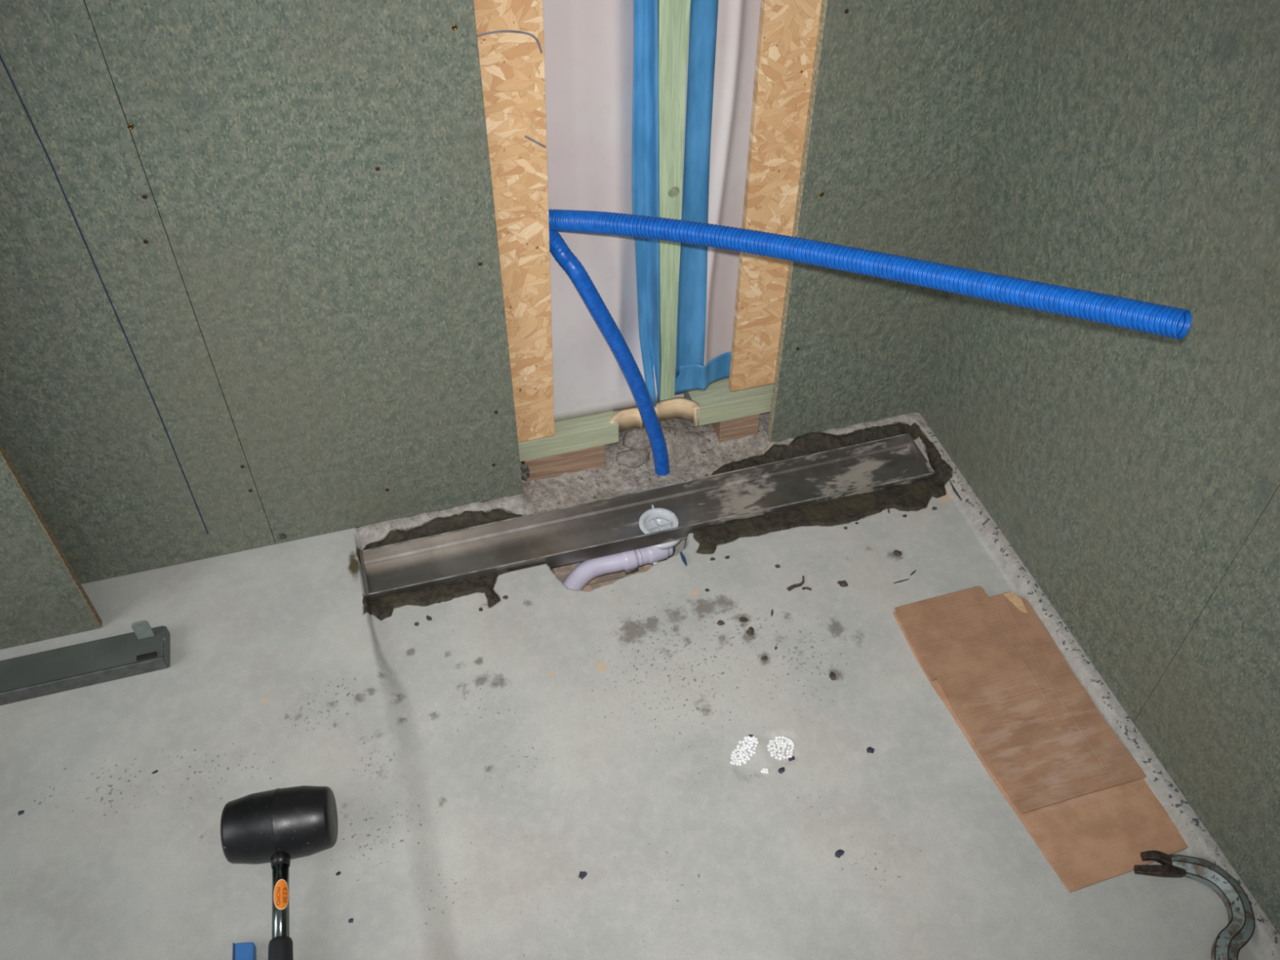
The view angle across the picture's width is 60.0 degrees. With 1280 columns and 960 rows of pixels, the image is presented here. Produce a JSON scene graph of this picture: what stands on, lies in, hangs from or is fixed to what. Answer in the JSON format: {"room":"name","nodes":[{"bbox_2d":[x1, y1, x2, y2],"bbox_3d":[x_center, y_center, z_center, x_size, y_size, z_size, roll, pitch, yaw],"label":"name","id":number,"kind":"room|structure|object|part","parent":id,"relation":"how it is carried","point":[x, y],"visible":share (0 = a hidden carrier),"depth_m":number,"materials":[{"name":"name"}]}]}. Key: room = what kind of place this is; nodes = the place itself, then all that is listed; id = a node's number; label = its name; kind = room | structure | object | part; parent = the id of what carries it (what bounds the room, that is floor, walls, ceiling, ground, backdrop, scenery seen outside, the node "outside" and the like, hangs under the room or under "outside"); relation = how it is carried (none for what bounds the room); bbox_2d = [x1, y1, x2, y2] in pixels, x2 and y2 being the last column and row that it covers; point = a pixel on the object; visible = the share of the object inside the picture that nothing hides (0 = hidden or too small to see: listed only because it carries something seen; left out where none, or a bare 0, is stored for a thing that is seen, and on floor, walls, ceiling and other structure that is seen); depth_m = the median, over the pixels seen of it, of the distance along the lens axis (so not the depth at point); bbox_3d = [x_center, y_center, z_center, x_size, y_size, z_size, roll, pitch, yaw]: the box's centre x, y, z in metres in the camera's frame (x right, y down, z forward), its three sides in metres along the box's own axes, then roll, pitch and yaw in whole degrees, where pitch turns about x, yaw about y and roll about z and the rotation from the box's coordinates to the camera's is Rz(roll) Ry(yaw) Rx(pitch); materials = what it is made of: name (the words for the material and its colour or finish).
{"room":"bathroom under construction","nodes":[
{"label":"bathroom under construction","id":0,"kind":"room"},
{"bbox_2d":[0,0,1023,583],"bbox_3d":[-0.841,-0.722,1.121,2.913,2.530,0.156,-12,47,-12],"label":"wall","id":1,"kind":"structure","parent":0,"point":[307,317],"depth_m":1.63,"materials":[{"name":"green"}]},
{"bbox_2d":[127,123,133,129],"bbox_3d":[-0.637,-0.442,1.384,0.008,0.008,0.003,-12,47,-12],"label":"screw","id":2,"kind":"object","parent":1,"relation":"attached to","point":[130,126],"visible":1,"depth_m":1.38,"materials":[{"name":"yellow metal"}]},
{"bbox_3d":[-1.428,-0.575,0.917,1.647,2.449,0.014,-12,47,-12],"label":"wall panel","id":3,"kind":"part","parent":1,"relation":"part of","materials":[{"name":"green"}]},
{"bbox_2d":[142,194,147,199],"bbox_3d":[-0.649,-0.371,1.452,0.007,0.007,0.003,-12,47,-12],"label":"screw","id":4,"kind":"object","parent":1,"relation":"attached to","point":[144,197],"visible":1,"depth_m":1.45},
{"bbox_2d":[142,239,148,244],"bbox_3d":[-0.668,-0.322,1.496,0.007,0.007,0.003,-12,47,-12],"label":"screw","id":5,"kind":"object","parent":1,"relation":"attached to","point":[145,242],"visible":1,"depth_m":1.50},
{"bbox_3d":[-0.423,-0.784,1.128,0.446,2.449,0.014,-12,47,-12],"label":"wall panel","id":6,"kind":"part","parent":1,"relation":"part of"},
{"bbox_2d":[451,24,457,30],"bbox_3d":[-0.237,-0.578,1.413,0.008,0.008,0.003,-12,47,-12],"label":"screw","id":7,"kind":"object","parent":1,"relation":"attached to","point":[454,27],"visible":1,"depth_m":1.41,"materials":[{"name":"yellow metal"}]},
{"bbox_2d":[473,0,554,442],"bbox_3d":[-1.151,-0.683,0.944,2.232,2.333,0.016,-12,47,-12],"label":"board","id":8,"kind":"object","parent":1,"relation":"attached to","point":[510,33],"visible":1,"depth_m":1.62,"materials":[{"name":"beige wood"}]},
{"bbox_2d":[548,208,1191,339],"bbox_3d":[0.208,-0.299,1.458,0.953,0.266,0.100,27,52,23],"label":"corrugated hose","id":9,"kind":"object","parent":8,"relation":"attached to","point":[1153,318],"visible":0.92,"depth_m":1.40,"materials":[{"name":"blue plastic"}]},
{"bbox_2d":[520,463,529,479],"bbox_3d":[-0.212,-0.014,2.028,0.020,0.040,0.012,-12,47,-12],"label":"lump","id":10,"kind":"object","parent":1,"relation":"attached to","point":[525,472],"visible":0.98,"depth_m":2.02,"materials":[{"name":"grey concrete"}]},
{"bbox_2d":[542,0,657,422],"bbox_3d":[-0.096,-0.950,1.223,0.275,2.350,0.048,-12,47,-12],"label":"barrier","id":11,"kind":"object","parent":1,"relation":"attached to","point":[588,44],"visible":0.58,"depth_m":1.74,"materials":[{"name":"white plastic"}]},
{"bbox_2d":[674,0,760,394],"bbox_3d":[0.142,-0.992,1.266,0.158,2.350,0.017,-18,49,-17],"label":"barrier","id":12,"kind":"object","parent":1,"relation":"attached to","point":[738,20],"visible":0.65,"depth_m":1.76,"materials":[{"name":"white plastic"}]},
{"bbox_2d":[674,351,731,393],"bbox_3d":[0.126,-0.200,2.082,0.132,0.066,0.015,-18,49,-17],"label":"tape","id":13,"kind":"object","parent":12,"relation":"attached to","point":[691,377],"visible":0.86,"depth_m":2.08,"materials":[{"name":"blue plastic"}]},
{"bbox_2d":[728,0,822,391],"bbox_3d":[0.372,-1.009,1.256,0.418,2.310,0.015,-12,47,-12],"label":"board","id":14,"kind":"object","parent":1,"relation":"attached to","point":[788,29],"visible":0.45,"depth_m":1.72,"materials":[{"name":"beige wood"}]},
{"bbox_3d":[0.412,-0.958,1.303,0.316,2.449,0.014,-12,47,-12],"label":"wall panel","id":15,"kind":"part","parent":1,"relation":"part of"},
{"bbox_2d":[0,411,1279,959],"bbox_3d":[-0.860,1.507,0.705,4.020,0.185,3.723,-12,47,-12],"label":"floor","id":16,"kind":"structure","parent":0,"point":[474,762],"depth_m":1.68,"materials":[{"name":"concrete"}]},
{"bbox_2d":[17,810,24,815],"bbox_3d":[-0.898,0.482,1.606,0.009,0.001,0.007,-20,50,-19],"label":"chip","id":17,"kind":"object","parent":16,"relation":"on","point":[20,812],"visible":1,"depth_m":1.61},
{"bbox_2d":[0,443,102,649],"bbox_3d":[-1.776,-0.422,0.768,1.859,2.450,0.014,-12,47,-12],"label":"board","id":18,"kind":"object","parent":16,"relation":"on","point":[42,597],"visible":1,"depth_m":1.72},
{"bbox_2d":[0,620,169,705],"bbox_3d":[-1.324,0.371,1.662,1.168,0.066,0.070,-12,47,-12],"label":"metal rail","id":19,"kind":"object","parent":16,"relation":"on","point":[146,649],"visible":1,"depth_m":1.76,"materials":[{"name":"grey metal"}]},
{"bbox_2d":[232,942,256,959],"bbox_3d":[-0.508,0.669,1.418,0.031,0.016,0.160,-10,47,-10],"label":"tool","id":20,"kind":"object","parent":16,"relation":"on","point":[241,951],"visible":1,"depth_m":1.46,"materials":[{"name":"plastic"}]},
{"bbox_2d":[220,785,337,959],"bbox_3d":[-0.465,0.569,1.460,0.150,0.098,0.357,-12,47,-12],"label":"mallet","id":21,"kind":"object","parent":16,"relation":"on","point":[277,826],"visible":1,"depth_m":1.50,"materials":[{"name":"rubber"}]},
{"bbox_2d":[276,533,286,539],"bbox_3d":[-0.630,0.100,1.948,0.016,0.010,0.009,-12,47,-12],"label":"lump","id":22,"kind":"object","parent":16,"relation":"on","point":[281,536],"visible":1,"depth_m":1.95,"materials":[{"name":"grey concrete"}]},
{"bbox_2d":[426,615,431,620],"bbox_3d":[-0.358,0.234,1.877,0.014,0.002,0.009,31,53,26],"label":"crumb","id":23,"kind":"object","parent":16,"relation":"on","point":[428,618],"visible":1,"depth_m":1.88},
{"bbox_2d":[362,568,511,620],"bbox_3d":[-0.340,0.202,1.897,0.268,0.028,0.082,-12,47,-12],"label":"mortar","id":24,"kind":"object","parent":16,"relation":"on","point":[382,607],"visible":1,"depth_m":1.91,"materials":[{"name":"concrete"}]},
{"bbox_2d":[356,509,523,551],"bbox_3d":[-0.362,0.089,2.007,0.311,0.025,0.050,-15,48,-14],"label":"mortar","id":25,"kind":"object","parent":16,"relation":"on","point":[467,519],"visible":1,"depth_m":2.01,"materials":[{"name":"concrete"}]},
{"bbox_2d":[520,444,604,482],"bbox_3d":[-0.149,-0.044,2.108,0.153,0.084,0.068,-12,47,-12],"label":"lower timber","id":26,"kind":"object","parent":16,"relation":"on","point":[555,465],"visible":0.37,"depth_m":2.08,"materials":[{"name":"brown wood"}]},
{"bbox_2d":[518,407,644,462],"bbox_3d":[-0.304,-0.060,2.029,0.644,0.047,0.074,-12,47,-12],"label":"plate","id":27,"kind":"object","parent":26,"relation":"on","point":[573,434],"visible":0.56,"depth_m":2.04,"materials":[{"name":"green wood"}]},
{"bbox_2d":[578,871,586,879],"bbox_3d":[-0.082,0.559,1.568,0.011,0.001,0.013,21,50,19],"label":"chip","id":28,"kind":"object","parent":16,"relation":"on","point":[582,874],"visible":1,"depth_m":1.57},
{"bbox_2d":[549,229,669,475],"bbox_3d":[-0.057,-0.206,1.925,0.231,0.548,0.050,5,46,4],"label":"hose","id":29,"kind":"object","parent":16,"relation":"on","point":[562,254],"visible":0.96,"depth_m":1.88,"materials":[{"name":"blue plastic"}]},
{"bbox_2d":[616,448,649,468],"bbox_3d":[-0.013,-0.042,2.121,0.068,0.035,0.041,-12,47,-12],"label":"lump","id":30,"kind":"object","parent":16,"relation":"on","point":[631,458],"visible":1,"depth_m":2.11,"materials":[{"name":"white concrete"}]},
{"bbox_2d":[622,426,651,449],"bbox_3d":[0.000,-0.075,2.123,0.069,0.059,0.038,-12,47,-12],"label":"lump","id":31,"kind":"object","parent":16,"relation":"on","point":[637,438],"visible":0.66,"depth_m":2.10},
{"bbox_2d":[359,433,935,599],"bbox_3d":[0.031,0.066,2.048,1.073,0.033,0.115,-12,47,-12],"label":"channel","id":32,"kind":"object","parent":16,"relation":"in","point":[610,526],"visible":0.98,"depth_m":2.05,"materials":[{"name":"silver metal"}]},
{"bbox_2d":[638,504,681,561],"bbox_3d":[0.036,0.107,2.075,0.091,0.079,0.095,-12,47,-12],"label":"outlet","id":33,"kind":"object","parent":32,"relation":"attached to","point":[654,519],"visible":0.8,"depth_m":2.07,"materials":[{"name":"white plastic"}]},
{"bbox_2d":[562,546,673,590],"bbox_3d":[-0.058,0.168,2.025,0.250,0.064,0.068,-24,51,-22],"label":"pipe","id":34,"kind":"object","parent":33,"relation":"attached to","point":[586,571],"visible":0.76,"depth_m":2.01,"materials":[{"name":"plastic"}]},
{"bbox_2d":[646,546,669,564],"bbox_3d":[0.029,0.131,2.046,0.040,0.042,0.041,-19,49,-18],"label":"socket","id":35,"kind":"object","parent":34,"relation":"attached to","point":[654,555],"depth_m":2.03,"materials":[{"name":"plastic"}]},
{"bbox_2d":[645,518,671,532],"bbox_3d":[0.035,0.092,2.068,0.049,0.006,0.049,-12,47,-12],"label":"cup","id":36,"kind":"object","parent":33,"relation":"on","point":[654,525],"depth_m":2.07,"materials":[{"name":"white plastic"}]},
{"bbox_2d":[680,551,687,565],"bbox_3d":[0.077,0.140,1.969,0.006,0.006,0.029,-12,47,-12],"label":"plastic sliver","id":37,"kind":"object","parent":16,"relation":"on","point":[682,557],"visible":1,"depth_m":1.97,"materials":[{"name":"plastic"}]},
{"bbox_2d":[677,431,704,445],"bbox_3d":[0.092,-0.068,2.165,0.079,0.064,0.038,-12,47,-12],"label":"lump","id":38,"kind":"object","parent":16,"relation":"on","point":[689,438],"visible":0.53,"depth_m":2.14,"materials":[{"name":"grey concrete"}]},
{"bbox_2d":[653,378,773,426],"bbox_3d":[0.283,-0.182,2.152,0.558,0.048,0.074,-12,47,-12],"label":"plate","id":39,"kind":"object","parent":16,"relation":"on","point":[717,403],"visible":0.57,"depth_m":2.10,"materials":[{"name":"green wood"}]},
{"bbox_2d":[657,0,690,400],"bbox_3d":[0.014,-0.978,1.242,0.107,2.338,0.075,-12,47,-12],"label":"stud","id":40,"kind":"object","parent":39,"relation":"on","point":[673,15],"visible":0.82,"depth_m":1.70,"materials":[{"name":"green wood"}]},
{"bbox_2d":[631,0,659,407],"bbox_3d":[0.001,-0.964,1.236,0.078,2.349,0.059,-12,47,-12],"label":"tape","id":41,"kind":"object","parent":40,"relation":"attached to","point":[645,162],"visible":0.95,"depth_m":1.75,"materials":[{"name":"blue plastic"}]},
{"bbox_2d":[675,0,718,377],"bbox_3d":[0.095,-0.993,1.230,0.064,2.300,0.019,-22,50,-20],"label":"tape","id":42,"kind":"object","parent":40,"relation":"attached to","point":[692,286],"visible":0.91,"depth_m":1.76,"materials":[{"name":"blue plastic"}]},
{"bbox_2d":[716,620,724,625],"bbox_3d":[0.137,0.241,1.874,0.014,0.003,0.011,5,46,4],"label":"crumb","id":43,"kind":"object","parent":16,"relation":"on","point":[720,622],"visible":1,"depth_m":1.87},
{"bbox_2d":[711,413,759,443],"bbox_3d":[0.183,-0.114,2.178,0.080,0.084,0.068,-12,47,-12],"label":"lower timber","id":44,"kind":"object","parent":16,"relation":"on","point":[739,428],"visible":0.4,"depth_m":2.15,"materials":[{"name":"brown wood"}]},
{"bbox_2d":[738,617,748,622],"bbox_3d":[0.176,0.236,1.880,0.016,0.003,0.012,-3,46,-4],"label":"crumb","id":45,"kind":"object","parent":16,"relation":"on","point":[741,619],"visible":1,"depth_m":1.88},
{"bbox_2d":[746,626,754,635],"bbox_3d":[0.185,0.254,1.862,0.013,0.004,0.021,5,46,4],"label":"crumb","id":46,"kind":"object","parent":16,"relation":"on","point":[750,631],"visible":1,"depth_m":1.86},
{"bbox_2d":[729,735,795,773],"bbox_3d":[0.190,0.418,1.708,0.091,0.010,0.074,12,47,11],"label":"beads","id":47,"kind":"object","parent":16,"relation":"on","point":[737,761],"visible":1,"depth_m":1.71},
{"bbox_2d":[760,655,767,660],"bbox_3d":[0.205,0.293,1.826,0.010,0.002,0.012,21,50,18],"label":"crumb","id":48,"kind":"object","parent":16,"relation":"on","point":[763,657],"visible":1,"depth_m":1.82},
{"bbox_2d":[777,767,784,773],"bbox_3d":[0.216,0.441,1.685,0.013,0.002,0.009,-26,52,-23],"label":"chip","id":49,"kind":"object","parent":16,"relation":"on","point":[781,770],"visible":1,"depth_m":1.68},
{"bbox_2d":[788,755,795,761],"bbox_3d":[0.234,0.429,1.701,0.012,0.002,0.010,-25,52,-23],"label":"chip","id":50,"kind":"object","parent":16,"relation":"on","point":[793,757],"visible":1,"depth_m":1.70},
{"bbox_2d":[786,575,804,591],"bbox_3d":[0.275,0.182,1.932,0.043,0.004,0.013,-33,55,-28],"label":"flake","id":51,"kind":"object","parent":16,"relation":"on","point":[791,587],"visible":1,"depth_m":1.93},
{"bbox_2d":[801,586,811,590],"bbox_3d":[0.290,0.189,1.927,0.017,0.002,0.006,5,46,4],"label":"flake","id":52,"kind":"object","parent":16,"relation":"on","point":[802,588],"visible":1,"depth_m":1.93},
{"bbox_2d":[690,422,961,553],"bbox_3d":[0.326,0.003,2.098,0.535,0.040,0.246,-12,47,-12],"label":"mortar","id":53,"kind":"object","parent":16,"relation":"on","point":[915,496],"depth_m":2.07,"materials":[{"name":"concrete"}]},
{"bbox_3d":[0.594,0.019,2.083,0.008,0.009,0.053,-12,47,-12],"label":"metal strip","id":54,"kind":"part","parent":53,"relation":"part of","materials":[{"name":"silver metal"}]},
{"bbox_2d":[829,671,835,680],"bbox_3d":[0.313,0.318,1.802,0.011,0.003,0.017,5,46,4],"label":"crumb","id":55,"kind":"object","parent":16,"relation":"on","point":[832,675],"visible":1,"depth_m":1.80,"materials":[{"name":"grey concrete"}]},
{"bbox_2d":[835,849,844,857],"bbox_3d":[0.287,0.537,1.593,0.016,0.002,0.010,-25,51,-23],"label":"chip","id":56,"kind":"object","parent":16,"relation":"on","point":[838,853],"visible":1,"depth_m":1.59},
{"bbox_2d":[837,580,848,586],"bbox_3d":[0.354,0.180,1.934,0.018,0.004,0.015,-9,47,-9],"label":"crumb","id":57,"kind":"object","parent":16,"relation":"on","point":[842,584],"visible":1,"depth_m":1.93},
{"bbox_2d":[866,746,874,753],"bbox_3d":[0.355,0.417,1.710,0.012,0.002,0.012,16,48,15],"label":"chip","id":58,"kind":"object","parent":16,"relation":"on","point":[869,749],"visible":1,"depth_m":1.71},
{"bbox_2d":[893,550,902,555],"bbox_3d":[0.462,0.131,1.984,0.016,0.003,0.013,12,47,10],"label":"crumb","id":59,"kind":"object","parent":16,"relation":"on","point":[896,553],"visible":1,"depth_m":1.98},
{"bbox_2d":[893,578,909,583],"bbox_3d":[0.458,0.177,1.940,0.030,0.002,0.002,-12,47,-12],"label":"shard","id":60,"kind":"object","parent":16,"relation":"on","point":[907,579],"visible":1,"depth_m":1.94,"materials":[{"name":"metal"}]},
{"bbox_2d":[893,586,1188,892],"bbox_3d":[0.615,0.377,1.743,0.239,0.009,0.523,-12,47,-12],"label":"cardboard sheet","id":61,"kind":"object","parent":16,"relation":"on","point":[1086,802],"visible":1,"depth_m":1.72,"materials":[{"name":"brown cardboard"}]},
{"bbox_2d":[1133,850,1255,959],"bbox_3d":[0.787,0.628,1.493,0.131,0.030,0.287,-8,47,-8],"label":"bar","id":62,"kind":"object","parent":16,"relation":"on","point":[1240,928],"visible":1,"depth_m":1.54,"materials":[{"name":"blue paint"}]},
{"bbox_2d":[918,0,1279,934],"bbox_3d":[1.031,0.117,0.278,0.031,2.449,3.214,-12,47,-12],"label":"wall","id":63,"kind":"structure","parent":0,"point":[1132,151],"depth_m":1.53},
{"bbox_3d":[1.131,0.381,0.026,0.014,2.449,2.458,-12,47,-12],"label":"wall panel","id":64,"kind":"part","parent":63,"relation":"part of","materials":[{"name":"green"}]}
]}

